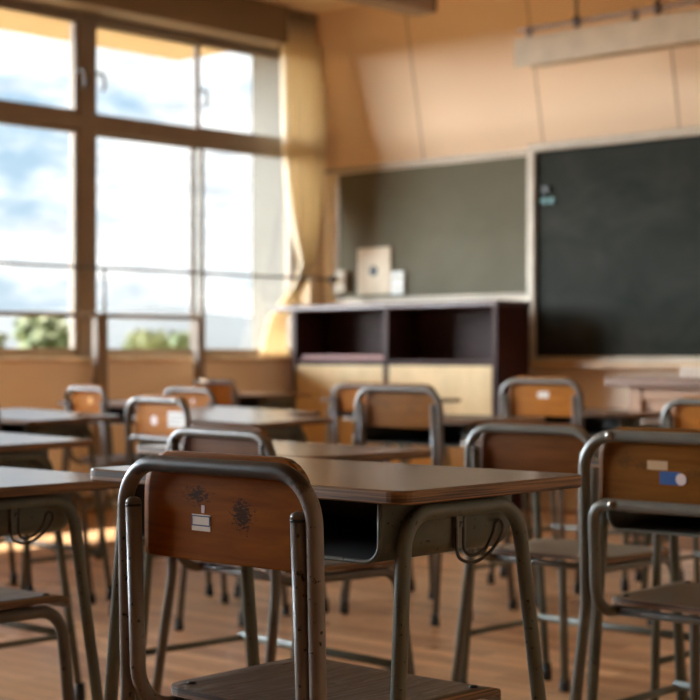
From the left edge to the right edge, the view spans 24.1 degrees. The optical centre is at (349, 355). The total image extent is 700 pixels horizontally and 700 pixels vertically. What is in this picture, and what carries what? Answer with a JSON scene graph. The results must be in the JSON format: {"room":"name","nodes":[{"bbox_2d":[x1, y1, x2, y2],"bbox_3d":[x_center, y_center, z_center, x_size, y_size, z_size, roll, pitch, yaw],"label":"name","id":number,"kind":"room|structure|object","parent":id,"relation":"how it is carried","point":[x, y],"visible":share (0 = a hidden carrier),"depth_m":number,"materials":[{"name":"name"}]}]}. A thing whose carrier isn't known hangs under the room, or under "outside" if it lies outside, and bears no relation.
{"room":"classroom","nodes":[
{"label":"classroom","id":0,"kind":"room"},
{"bbox_2d":[0,9,226,60],"bbox_3d":[-4.649,-2.207,6.783,1.420,0.250,11.720,0,0,42],"label":"roof eave","id":1,"kind":"object","parent":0,"point":[11,21],"visible":0.25,"depth_m":10.75,"materials":[{"name":"beige concrete"}]},
{"bbox_2d":[0,0,324,495],"bbox_3d":[-3.529,-0.642,7.065,0.250,3.020,10.350,0,0,42],"label":"wall","id":2,"kind":"structure","parent":0,"point":[29,385],"depth_m":9.36,"materials":[{"name":"beige paint"}]},
{"bbox_2d":[0,0,96,357],"bbox_3d":[-2.055,-0.960,8.668,0.157,1.945,1.785,0,0,42],"label":"window","id":3,"kind":"structure","parent":2,"relation":"in","point":[80,120],"depth_m":9.24,"materials":[{"name":"brown metal"}]},
{"bbox_2d":[72,493,118,512],"bbox_3d":[-3.618,0.823,6.774,0.012,0.090,9.500,0,0,42],"label":"baseboard","id":4,"kind":"structure","parent":2,"relation":"attached to","point":[88,499],"depth_m":9.13,"materials":[{"name":"brown wood"}]},
{"bbox_2d":[0,358,291,361],"bbox_3d":[-3.275,0.021,7.205,0.135,0.023,8.860,0,0,42],"label":"trim","id":5,"kind":"structure","parent":2,"relation":"attached to","point":[1,359],"depth_m":9.37,"materials":[{"name":"brown wood"}]},
{"bbox_2d":[30,0,287,46],"bbox_3d":[-3.409,-2.037,6.915,0.170,0.230,8.790,0,0,42],"label":"trim","id":6,"kind":"structure","parent":2,"relation":"attached to","point":[258,22],"depth_m":9.62,"materials":[{"name":"brown wood"}]},
{"bbox_2d":[96,16,297,357],"bbox_3d":[-0.868,-0.960,9.964,0.157,1.945,1.740,0,0,42],"label":"window","id":7,"kind":"structure","parent":2,"relation":"in","point":[194,138],"depth_m":9.89,"materials":[{"name":"brown metal"}]},
{"bbox_2d":[252,56,284,348],"bbox_3d":[-0.391,0.393,10.904,0.390,4.950,0.350,0,0,42],"label":"pier","id":8,"kind":"object","parent":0,"point":[268,191],"depth_m":10.81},
{"bbox_2d":[261,0,363,14],"bbox_3d":[0.047,-2.227,3.789,9.950,0.150,10.350,0,0,42],"label":"ceiling","id":9,"kind":"structure","parent":0,"point":[315,7],"depth_m":10.07,"materials":[{"name":"beige paint"}]},
{"bbox_2d":[259,9,325,355],"bbox_3d":[-0.339,-1.076,10.328,0.209,2.148,0.509,0,0,42],"label":"curtain","id":10,"kind":"object","parent":9,"relation":"hanging from","point":[303,91],"visible":0.96,"depth_m":10.28,"materials":[{"name":"fabric"}]},
{"bbox_2d":[344,0,436,15],"bbox_3d":[-0.022,-2.019,8.606,0.170,0.265,1.320,0,0,42],"label":"ceiling lamp","id":11,"kind":"object","parent":9,"relation":"attached to","point":[405,7],"visible":1,"depth_m":8.91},
{"bbox_2d":[514,0,699,68],"bbox_3d":[2.198,-1.833,7.490,3.480,0.637,0.165,0,0,42],"label":"lamp","id":12,"kind":"object","parent":9,"relation":"hanging from","point":[681,29],"visible":1,"depth_m":8.22,"materials":[{"name":"metal"}]},
{"bbox_2d":[0,507,694,699],"bbox_3d":[0.047,0.943,3.789,9.950,0.150,10.350,0,0,42],"label":"floor","id":13,"kind":"structure","parent":0,"point":[497,659],"depth_m":5.24,"materials":[{"name":"brown wood"}]},
{"bbox_2d":[0,586,74,699],"bbox_3d":[-0.762,0.473,2.891,0.427,0.791,0.471,0,0,42],"label":"chair","id":14,"kind":"object","parent":13,"relation":"on","point":[16,605],"visible":1,"depth_m":2.90,"materials":[{"name":"beige metal"}]},
{"bbox_2d":[0,432,92,699],"bbox_3d":[-1.012,0.536,4.191,0.608,0.665,0.444,0,0,42],"label":"school desk","id":15,"kind":"object","parent":13,"relation":"on","point":[29,451],"visible":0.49,"depth_m":4.10,"materials":[{"name":"brown wood"}]},
{"bbox_2d":[0,415,95,603],"bbox_3d":[-1.187,0.498,5.706,0.427,0.739,0.471,0,0,42],"label":"chair","id":16,"kind":"object","parent":13,"relation":"on","point":[29,585],"visible":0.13,"depth_m":5.73,"materials":[{"name":"beige metal"}]},
{"bbox_2d":[0,408,119,599],"bbox_3d":[-1.183,0.533,5.898,0.611,0.669,0.439,0,0,42],"label":"school desk","id":17,"kind":"object","parent":13,"relation":"on","point":[14,420],"visible":0.54,"depth_m":5.80,"materials":[{"name":"brown wood"}]},
{"bbox_2d":[0,466,120,699],"bbox_3d":[-0.736,0.540,2.913,0.617,0.655,0.452,0,0,42],"label":"school desk","id":18,"kind":"object","parent":13,"relation":"on","point":[32,501],"visible":0.98,"depth_m":2.80,"materials":[{"name":"brown wood"}]},
{"bbox_2d":[52,385,138,559],"bbox_3d":[-1.019,0.498,7.298,0.471,0.739,0.427,0,0,-37],"label":"chair","id":19,"kind":"object","parent":13,"relation":"on","point":[85,398],"visible":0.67,"depth_m":7.17,"materials":[{"name":"brown wood"}]},
{"bbox_2d":[58,400,141,537],"bbox_3d":[-1.015,0.540,7.516,0.617,0.655,0.452,0,0,42],"label":"school desk","id":20,"kind":"object","parent":13,"relation":"on","point":[116,407],"visible":0.06,"depth_m":7.69,"materials":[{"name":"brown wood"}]},
{"bbox_2d":[0,262,336,513],"bbox_3d":[-3.076,0.178,7.179,0.056,1.380,8.830,0,0,42],"label":"guard rail","id":21,"kind":"object","parent":13,"relation":"on","point":[99,320],"visible":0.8,"depth_m":9.04,"materials":[{"name":"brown metal"}]},
{"bbox_2d":[163,386,215,406],"bbox_3d":[-0.557,0.498,7.108,0.471,0.739,0.427,0,0,-42],"label":"chair","id":22,"kind":"object","parent":13,"relation":"on","point":[196,396],"visible":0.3,"depth_m":6.97,"materials":[{"name":"brown wood"}]},
{"bbox_2d":[109,395,290,630],"bbox_3d":[-0.497,0.498,5.492,0.471,0.739,0.427,0,0,-39],"label":"chair","id":23,"kind":"object","parent":13,"relation":"on","point":[157,417],"visible":0.44,"depth_m":5.40,"materials":[{"name":"beige metal"}]},
{"bbox_2d":[192,379,238,406],"bbox_3d":[-0.631,0.498,9.170,0.427,0.739,0.471,0,0,42],"label":"chair","id":24,"kind":"object","parent":13,"relation":"on","point":[225,391],"visible":0.27,"depth_m":9.00,"materials":[{"name":"brown wood"}]},
{"bbox_2d":[143,406,320,597],"bbox_3d":[-0.473,0.534,6.239,0.609,0.667,0.441,0,0,42],"label":"school desk","id":25,"kind":"object","parent":13,"relation":"on","point":[237,593],"visible":0.02,"depth_m":6.22,"materials":[{"name":"brown wood"}]},
{"bbox_2d":[133,411,333,626],"bbox_3d":[-0.416,0.534,5.617,0.609,0.667,0.441,0,0,42],"label":"school desk","id":26,"kind":"object","parent":13,"relation":"on","point":[278,427],"visible":0.27,"depth_m":5.50,"materials":[{"name":"brown wood"}]},
{"bbox_2d":[216,392,312,441],"bbox_3d":[-0.570,0.540,9.319,0.617,0.655,0.452,0,0,42],"label":"school desk","id":27,"kind":"object","parent":13,"relation":"on","point":[281,401],"visible":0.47,"depth_m":9.17,"materials":[{"name":"brown wood"}]},
{"bbox_2d":[152,424,410,693],"bbox_3d":[-0.145,0.508,3.590,0.471,0.720,0.427,0,0,-42],"label":"chair","id":28,"kind":"object","parent":13,"relation":"on","point":[246,440],"visible":0.45,"depth_m":3.50,"materials":[{"name":"beige metal"}]},
{"bbox_2d":[136,440,431,699],"bbox_3d":[-0.174,0.540,3.788,0.452,0.655,0.617,0,0,-43],"label":"school desk","id":29,"kind":"object","parent":13,"relation":"on","point":[282,448],"visible":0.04,"depth_m":3.78,"materials":[{"name":"brown wood"}]},
{"bbox_2d":[117,450,500,699],"bbox_3d":[-0.054,0.496,2.212,0.416,0.743,0.471,0,0,42],"label":"chair","id":30,"kind":"object","parent":13,"relation":"on","point":[256,511],"visible":0.99,"depth_m":2.13,"materials":[{"name":"brown wood"}]},
{"bbox_2d":[91,456,581,699],"bbox_3d":[-0.040,0.518,2.370,0.649,0.700,0.456,0,0,42],"label":"school desk","id":31,"kind":"object","parent":13,"relation":"on","point":[372,512],"visible":0.5,"depth_m":2.23,"materials":[{"name":"brown wood"}]},
{"bbox_2d":[331,382,431,462],"bbox_3d":[0.168,0.498,8.072,0.427,0.739,0.471,0,0,42],"label":"chair","id":32,"kind":"object","parent":13,"relation":"on","point":[348,391],"visible":0.2,"depth_m":8.04,"materials":[{"name":"beige metal"}]},
{"bbox_2d":[322,398,460,465],"bbox_3d":[0.192,0.540,8.241,0.617,0.655,0.452,0,0,42],"label":"school desk","id":33,"kind":"object","parent":13,"relation":"on","point":[340,413],"visible":0.23,"depth_m":8.28,"materials":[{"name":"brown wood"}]},
{"bbox_2d":[272,300,530,510],"bbox_3d":[0.267,0.280,9.708,1.747,1.177,0.324,0,0,42],"label":"storage cabinet","id":34,"kind":"object","parent":13,"relation":"on","point":[467,351],"visible":0.44,"depth_m":9.61,"materials":[{"name":"brown wood"}]},
{"bbox_2d":[302,355,382,359],"bbox_3d":[0.030,0.009,9.921,0.660,0.028,0.240,0,0,42],"label":"folder","id":35,"kind":"object","parent":34,"relation":"on","point":[304,357],"visible":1,"depth_m":9.83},
{"bbox_2d":[296,360,491,365],"bbox_3d":[0.324,0.038,9.667,1.515,0.030,0.284,0,0,43],"label":"shelf","id":36,"kind":"object","parent":34,"relation":"attached to","point":[298,362],"depth_m":9.59,"materials":[{"name":"brown wood"}]},
{"bbox_2d":[391,271,404,294],"bbox_3d":[0.296,-0.450,10.101,0.104,0.142,0.018,0,0,42],"label":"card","id":37,"kind":"object","parent":34,"relation":"on","point":[398,277],"visible":1,"depth_m":10.09,"materials":[{"name":"white paper"}]},
{"bbox_2d":[340,383,516,626],"bbox_3d":[0.277,0.480,5.572,0.427,0.776,0.471,0,0,42],"label":"chair","id":38,"kind":"object","parent":13,"relation":"on","point":[386,404],"visible":0.45,"depth_m":5.45,"materials":[{"name":"beige metal"}]},
{"bbox_2d":[341,414,544,620],"bbox_3d":[0.315,0.540,5.740,0.617,0.655,0.452,0,0,42],"label":"school desk","id":39,"kind":"object","parent":13,"relation":"on","point":[456,427],"visible":0.32,"depth_m":5.76,"materials":[{"name":"brown wood"}]},
{"bbox_2d":[487,376,641,593],"bbox_3d":[0.833,0.473,6.282,0.427,0.791,0.471,0,0,42],"label":"chair","id":40,"kind":"object","parent":13,"relation":"on","point":[528,395],"visible":0.36,"depth_m":6.17,"materials":[{"name":"brown wood"}]},
{"bbox_2d":[451,421,689,699],"bbox_3d":[0.538,0.511,3.962,0.427,0.713,0.471,0,0,42],"label":"chair","id":41,"kind":"object","parent":13,"relation":"on","point":[508,445],"visible":0.6,"depth_m":3.89,"materials":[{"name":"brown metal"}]},
{"bbox_2d":[460,436,689,699],"bbox_3d":[0.617,0.540,4.080,0.617,0.655,0.452,0,0,42],"label":"school desk","id":42,"kind":"object","parent":13,"relation":"on","point":[655,632],"visible":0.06,"depth_m":4.14,"materials":[{"name":"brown metal"}]},
{"bbox_2d":[500,408,683,591],"bbox_3d":[0.938,0.540,6.391,0.617,0.655,0.452,0,0,42],"label":"school desk","id":43,"kind":"object","parent":13,"relation":"on","point":[596,421],"visible":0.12,"depth_m":6.40,"materials":[{"name":"brown wood"}]},
{"bbox_2d":[570,427,699,699],"bbox_3d":[0.684,0.498,3.041,0.427,0.739,0.471,0,0,42],"label":"chair","id":44,"kind":"object","parent":13,"relation":"on","point":[650,470],"visible":1,"depth_m":3.00,"materials":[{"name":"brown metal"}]},
{"bbox_2d":[587,457,699,699],"bbox_3d":[0.803,0.535,3.164,0.626,0.665,0.458,0,0,42],"label":"school desk","id":45,"kind":"object","parent":13,"relation":"on","point":[675,526],"visible":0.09,"depth_m":3.25,"materials":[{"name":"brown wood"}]},
{"bbox_2d":[605,376,699,570],"bbox_3d":[1.831,0.478,6.365,1.560,0.780,0.660,0,0,42],"label":"desk","id":46,"kind":"object","parent":13,"relation":"on","point":[645,393],"visible":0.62,"depth_m":6.54,"materials":[{"name":"brown wood"}]},
{"bbox_2d":[681,367,699,377],"bbox_3d":[1.380,0.065,6.494,0.110,0.045,0.100,0,0,37],"label":"box","id":47,"kind":"object","parent":46,"relation":"on","point":[686,372],"visible":0.96,"depth_m":6.46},
{"bbox_2d":[641,418,699,588],"bbox_3d":[1.319,0.540,5.459,0.617,0.655,0.452,0,0,42],"label":"school desk","id":48,"kind":"object","parent":13,"relation":"on","point":[655,421],"visible":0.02,"depth_m":5.58,"materials":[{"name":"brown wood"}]},
{"bbox_2d":[647,396,699,626],"bbox_3d":[1.265,0.498,5.303,0.427,0.739,0.471,0,0,42],"label":"chair","id":49,"kind":"object","parent":13,"relation":"on","point":[686,410],"visible":0.47,"depth_m":5.26,"materials":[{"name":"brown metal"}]},
{"bbox_2d":[315,0,699,509],"bbox_3d":[3.367,-0.642,7.412,9.950,3.020,0.520,0,0,42],"label":"wall","id":50,"kind":"structure","parent":0,"point":[472,98],"depth_m":9.57,"materials":[{"name":"beige paint"}]},
{"bbox_2d":[324,149,527,174],"bbox_3d":[3.281,-1.181,7.392,9.750,0.027,0.028,0,0,42],"label":"trim","id":51,"kind":"structure","parent":50,"relation":"attached to","point":[521,151],"depth_m":9.94,"materials":[{"name":"beige wood"}]},
{"bbox_2d":[336,156,527,301],"bbox_3d":[0.478,-0.748,9.951,1.524,0.812,0.019,0,0,42],"label":"board","id":52,"kind":"object","parent":50,"relation":"attached to","point":[454,230],"visible":1,"depth_m":9.88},
{"bbox_2d":[334,270,347,292],"bbox_3d":[-0.060,-0.472,10.411,0.100,0.144,0.042,0,0,42],"label":"switch box","id":53,"kind":"object","parent":52,"relation":"attached to","point":[341,286],"visible":1,"depth_m":10.39,"materials":[{"name":"beige plastic"}]},
{"bbox_2d":[357,247,390,294],"bbox_3d":[0.150,-0.530,10.236,0.276,0.292,0.016,0,0,42],"label":"wall plate","id":54,"kind":"object","parent":52,"relation":"attached to","point":[373,264],"visible":1,"depth_m":10.23,"materials":[{"name":"plastic"}]},
{"bbox_2d":[405,0,680,159],"bbox_3d":[3.354,-1.667,7.207,8.049,0.970,0.202,0,0,42],"label":"trim","id":55,"kind":"structure","parent":50,"relation":"attached to","point":[672,58],"depth_m":9.35,"materials":[{"name":"brown wood"}]},
{"bbox_2d":[528,126,699,368],"bbox_3d":[2.380,-0.572,8.133,3.880,1.280,0.129,0,0,42],"label":"chalkboard","id":56,"kind":"object","parent":50,"relation":"attached to","point":[614,260],"visible":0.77,"depth_m":9.02,"materials":[{"name":"stone"}]},
{"bbox_2d":[541,197,546,204],"bbox_3d":[1.105,-0.884,9.343,0.042,0.042,0.009,0,0,42],"label":"round magnet","id":57,"kind":"object","parent":56,"relation":"attached to","point":[544,199],"visible":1,"depth_m":9.34},
{"bbox_2d":[540,186,549,192],"bbox_3d":[1.111,-0.948,9.334,0.060,0.044,0.014,0,0,42],"label":"magnet","id":58,"kind":"object","parent":56,"relation":"attached to","point":[544,189],"visible":1,"depth_m":9.33,"materials":[{"name":"white plastic"}]},
{"bbox_2d":[548,197,554,203],"bbox_3d":[1.142,-0.884,9.309,0.042,0.042,0.009,0,0,42],"label":"round magnet","id":59,"kind":"object","parent":56,"relation":"attached to","point":[551,200],"visible":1,"depth_m":9.30},
{"bbox_2d":[529,362,699,368],"bbox_3d":[2.380,0.051,8.133,3.880,0.035,0.128,0,0,43],"label":"chalk tray","id":60,"kind":"object","parent":56,"relation":"on","point":[615,365],"depth_m":8.90,"materials":[{"name":"brown wood"}]},
{"label":"outside","id":61,"kind":"structure","parent":0,"visible":0},
{"bbox_3d":[-22.601,9.868,41.055,71.200,0.040,150.000,0,0,43],"label":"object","id":62,"kind":"structure","parent":61,"visible":0},
{"bbox_2d":[0,333,8,347],"bbox_3d":[-8.275,4.304,32.287,5.862,11.141,5.537,0,0,42],"label":"tree","id":63,"kind":"object","parent":62,"relation":"on","point":[3,336],"visible":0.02,"depth_m":33.92,"materials":[{"name":"green plant"}]},
{"bbox_2d":[11,310,69,347],"bbox_3d":[-7.624,4.365,40.908,4.700,11.018,3.937,0,0,42],"label":"tree","id":64,"kind":"object","parent":62,"relation":"on","point":[31,332],"visible":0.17,"depth_m":40.11,"materials":[{"name":"green plant"}]},
{"bbox_2d":[121,328,174,348],"bbox_3d":[-4.551,4.610,37.358,3.303,10.530,3.295,0,0,42],"label":"tree","id":65,"kind":"object","parent":62,"relation":"on","point":[139,339],"visible":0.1,"depth_m":36.81,"materials":[{"name":"green plant"}]},
{"bbox_2d":[166,330,206,348],"bbox_3d":[-4.787,4.577,45.765,3.946,10.595,3.940,0,0,42],"label":"tree","id":66,"kind":"object","parent":62,"relation":"on","point":[181,340],"visible":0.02,"depth_m":45.31,"materials":[{"name":"green plant"}]},
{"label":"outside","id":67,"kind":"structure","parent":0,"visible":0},
{"bbox_2d":[0,305,251,348],"bbox_3d":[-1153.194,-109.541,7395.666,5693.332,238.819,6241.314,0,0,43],"label":"hill","id":68,"kind":"structure","parent":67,"point":[222,330],"depth_m":6795.77,"materials":[{"name":"white"}]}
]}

